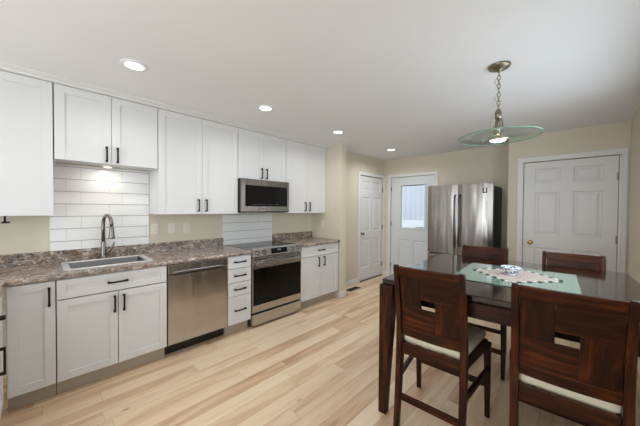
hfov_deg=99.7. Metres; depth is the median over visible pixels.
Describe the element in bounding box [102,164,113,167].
light
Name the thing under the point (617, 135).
wall
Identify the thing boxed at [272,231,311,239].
backsplash
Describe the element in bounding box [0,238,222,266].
backsplash
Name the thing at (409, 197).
door
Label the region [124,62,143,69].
diffuser
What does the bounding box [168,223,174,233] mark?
wall switch
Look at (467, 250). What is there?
dining chair
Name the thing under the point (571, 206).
door
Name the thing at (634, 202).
wall
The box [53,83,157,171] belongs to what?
upper cabinet
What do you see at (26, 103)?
upper cabinet
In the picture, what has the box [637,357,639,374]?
baseboard
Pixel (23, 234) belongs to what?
wall
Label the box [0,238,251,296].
countertop
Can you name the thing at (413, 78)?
ceiling
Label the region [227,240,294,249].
cooktop
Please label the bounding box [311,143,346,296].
wall
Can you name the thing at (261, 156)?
upper cabinet
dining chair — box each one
[393,264,491,425]
[441,245,508,380]
[509,282,639,425]
[532,251,605,386]
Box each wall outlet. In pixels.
[151,224,157,234]
[183,223,189,232]
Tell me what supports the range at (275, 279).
on the floor
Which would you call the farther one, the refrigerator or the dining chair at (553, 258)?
the refrigerator
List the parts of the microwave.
door glass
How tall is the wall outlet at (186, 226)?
0.116 m
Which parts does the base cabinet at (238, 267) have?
drawer, drawer, drawer, drawer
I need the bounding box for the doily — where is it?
[473,268,562,282]
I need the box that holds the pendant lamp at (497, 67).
[458,61,543,145]
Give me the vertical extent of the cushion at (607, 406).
0.059 m
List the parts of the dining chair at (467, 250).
leg, panel, rail, leg, leg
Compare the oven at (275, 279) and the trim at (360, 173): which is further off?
the trim at (360, 173)
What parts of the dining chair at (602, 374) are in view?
leg, leg, seat frame, rail, panel, rail, leg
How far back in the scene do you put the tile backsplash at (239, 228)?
3.76 m
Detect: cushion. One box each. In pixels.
[404,325,485,358]
[520,358,620,412]
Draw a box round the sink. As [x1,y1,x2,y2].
[61,254,152,270]
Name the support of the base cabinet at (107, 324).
on the floor
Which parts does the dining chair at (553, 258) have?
leg, rail, panel, leg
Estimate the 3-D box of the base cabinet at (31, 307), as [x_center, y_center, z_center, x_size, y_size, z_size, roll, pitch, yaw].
[-2.209,0.916,2.078,0.660,0.874,0.236,1,1,44]
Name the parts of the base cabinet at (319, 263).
door, drawer, door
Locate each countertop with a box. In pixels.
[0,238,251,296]
[272,231,339,246]
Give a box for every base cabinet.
[0,295,5,418]
[6,280,55,410]
[55,265,166,393]
[223,254,250,334]
[299,242,337,307]
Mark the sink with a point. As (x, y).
(82, 264)
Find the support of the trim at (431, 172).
attached to the wall at (486, 164)
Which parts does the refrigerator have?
freezer drawer, door, handle, handle, door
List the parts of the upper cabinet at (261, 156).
door, door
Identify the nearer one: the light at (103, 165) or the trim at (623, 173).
the light at (103, 165)
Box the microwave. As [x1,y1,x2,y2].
[238,178,288,212]
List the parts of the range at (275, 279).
storage drawer, control panel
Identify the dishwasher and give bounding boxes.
[164,257,226,354]
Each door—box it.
[360,176,382,280]
[390,175,434,274]
[522,155,618,271]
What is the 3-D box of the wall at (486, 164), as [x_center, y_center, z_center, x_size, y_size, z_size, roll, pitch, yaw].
[2.164,0.122,5.043,2.382,2.424,0.120,1,1,44]
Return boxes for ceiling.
[0,0,639,160]
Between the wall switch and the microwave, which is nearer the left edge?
the wall switch
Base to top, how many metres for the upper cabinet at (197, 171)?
1.054 m
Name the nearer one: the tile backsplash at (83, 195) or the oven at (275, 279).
the tile backsplash at (83, 195)
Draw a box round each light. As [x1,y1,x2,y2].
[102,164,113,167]
[120,59,147,71]
[257,105,273,110]
[332,130,343,133]
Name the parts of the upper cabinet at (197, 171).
door, door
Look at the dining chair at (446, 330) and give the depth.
1.60 m
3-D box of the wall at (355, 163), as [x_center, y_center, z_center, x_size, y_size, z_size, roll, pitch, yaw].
[0.727,0.110,5.180,0.120,2.424,1.674,1,1,44]
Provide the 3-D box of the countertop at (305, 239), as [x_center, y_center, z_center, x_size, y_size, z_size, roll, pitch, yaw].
[-0.204,0.389,4.160,0.649,0.136,0.835,1,1,44]
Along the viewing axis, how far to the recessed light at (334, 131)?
3.55 m
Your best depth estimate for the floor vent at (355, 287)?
4.73 m
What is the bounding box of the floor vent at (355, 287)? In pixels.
[346,286,360,290]
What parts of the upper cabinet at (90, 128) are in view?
door, handle, handle, door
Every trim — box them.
[0,61,327,148]
[357,171,384,282]
[360,274,381,281]
[387,171,437,275]
[516,148,628,272]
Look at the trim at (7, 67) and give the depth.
2.49 m
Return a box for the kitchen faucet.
[100,214,114,257]
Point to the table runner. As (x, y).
(570, 284)
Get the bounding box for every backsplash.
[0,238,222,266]
[49,163,148,250]
[223,213,271,244]
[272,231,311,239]
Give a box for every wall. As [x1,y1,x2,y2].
[0,162,311,378]
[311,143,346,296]
[345,151,383,280]
[384,144,508,274]
[507,120,631,273]
[628,106,639,358]
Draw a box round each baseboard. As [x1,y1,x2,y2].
[339,290,346,297]
[345,278,357,286]
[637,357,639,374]
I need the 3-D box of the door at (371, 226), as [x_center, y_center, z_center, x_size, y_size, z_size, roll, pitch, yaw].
[1.045,0.293,5.428,0.107,2.017,0.839,1,1,44]
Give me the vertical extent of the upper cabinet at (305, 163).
1.054 m
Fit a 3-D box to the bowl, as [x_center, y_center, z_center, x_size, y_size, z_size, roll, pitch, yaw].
[1.383,0.416,1.955,0.123,0.055,0.123,1,1,44]
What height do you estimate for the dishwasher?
0.864 m
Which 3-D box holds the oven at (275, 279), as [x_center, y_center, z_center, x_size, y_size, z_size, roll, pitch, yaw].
[-0.723,0.891,3.581,0.666,0.895,0.751,1,1,44]
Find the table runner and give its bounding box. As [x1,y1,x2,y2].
[455,262,581,293]
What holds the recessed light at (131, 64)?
in the ceiling
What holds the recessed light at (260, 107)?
in the ceiling
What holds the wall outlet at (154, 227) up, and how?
attached to the wall at (23, 234)
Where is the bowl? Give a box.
[501,265,521,274]
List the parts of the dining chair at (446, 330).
leg, leg, rail, panel, rail, seat frame, leg, leg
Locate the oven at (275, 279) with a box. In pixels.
[247,251,301,325]
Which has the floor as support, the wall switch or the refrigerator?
the refrigerator
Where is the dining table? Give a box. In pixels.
[378,254,639,413]
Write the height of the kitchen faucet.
0.424 m
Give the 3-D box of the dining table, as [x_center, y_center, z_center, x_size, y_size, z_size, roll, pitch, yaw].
[1.381,0.916,1.972,1.358,0.925,1.414,1,1,40]
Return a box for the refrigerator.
[427,183,501,259]
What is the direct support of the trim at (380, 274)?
attached to the wall at (355, 163)
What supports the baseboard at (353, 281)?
attached to the wall at (355, 163)
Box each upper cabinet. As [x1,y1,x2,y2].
[0,70,53,215]
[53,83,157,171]
[149,108,237,213]
[238,128,285,181]
[281,139,325,212]
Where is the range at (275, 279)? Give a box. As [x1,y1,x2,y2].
[227,240,301,325]
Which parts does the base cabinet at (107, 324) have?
door, drawer, handle, handle, handle, door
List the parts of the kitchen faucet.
spout, lever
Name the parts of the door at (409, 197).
pane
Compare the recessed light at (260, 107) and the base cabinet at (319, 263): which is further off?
the base cabinet at (319, 263)
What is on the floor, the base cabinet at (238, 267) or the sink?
the base cabinet at (238, 267)
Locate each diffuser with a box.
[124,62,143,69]
[260,107,270,110]
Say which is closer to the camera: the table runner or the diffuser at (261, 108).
the table runner
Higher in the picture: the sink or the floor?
the sink
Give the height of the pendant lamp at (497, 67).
0.539 m
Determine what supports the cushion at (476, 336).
on the dining chair at (446, 330)
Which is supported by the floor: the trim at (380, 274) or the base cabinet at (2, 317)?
the base cabinet at (2, 317)
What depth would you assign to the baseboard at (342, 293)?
4.27 m
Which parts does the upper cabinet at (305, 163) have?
door, door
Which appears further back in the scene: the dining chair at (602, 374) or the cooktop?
the cooktop
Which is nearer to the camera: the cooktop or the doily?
the doily
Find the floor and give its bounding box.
[0,275,639,425]
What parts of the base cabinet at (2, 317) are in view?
drawer, door, handle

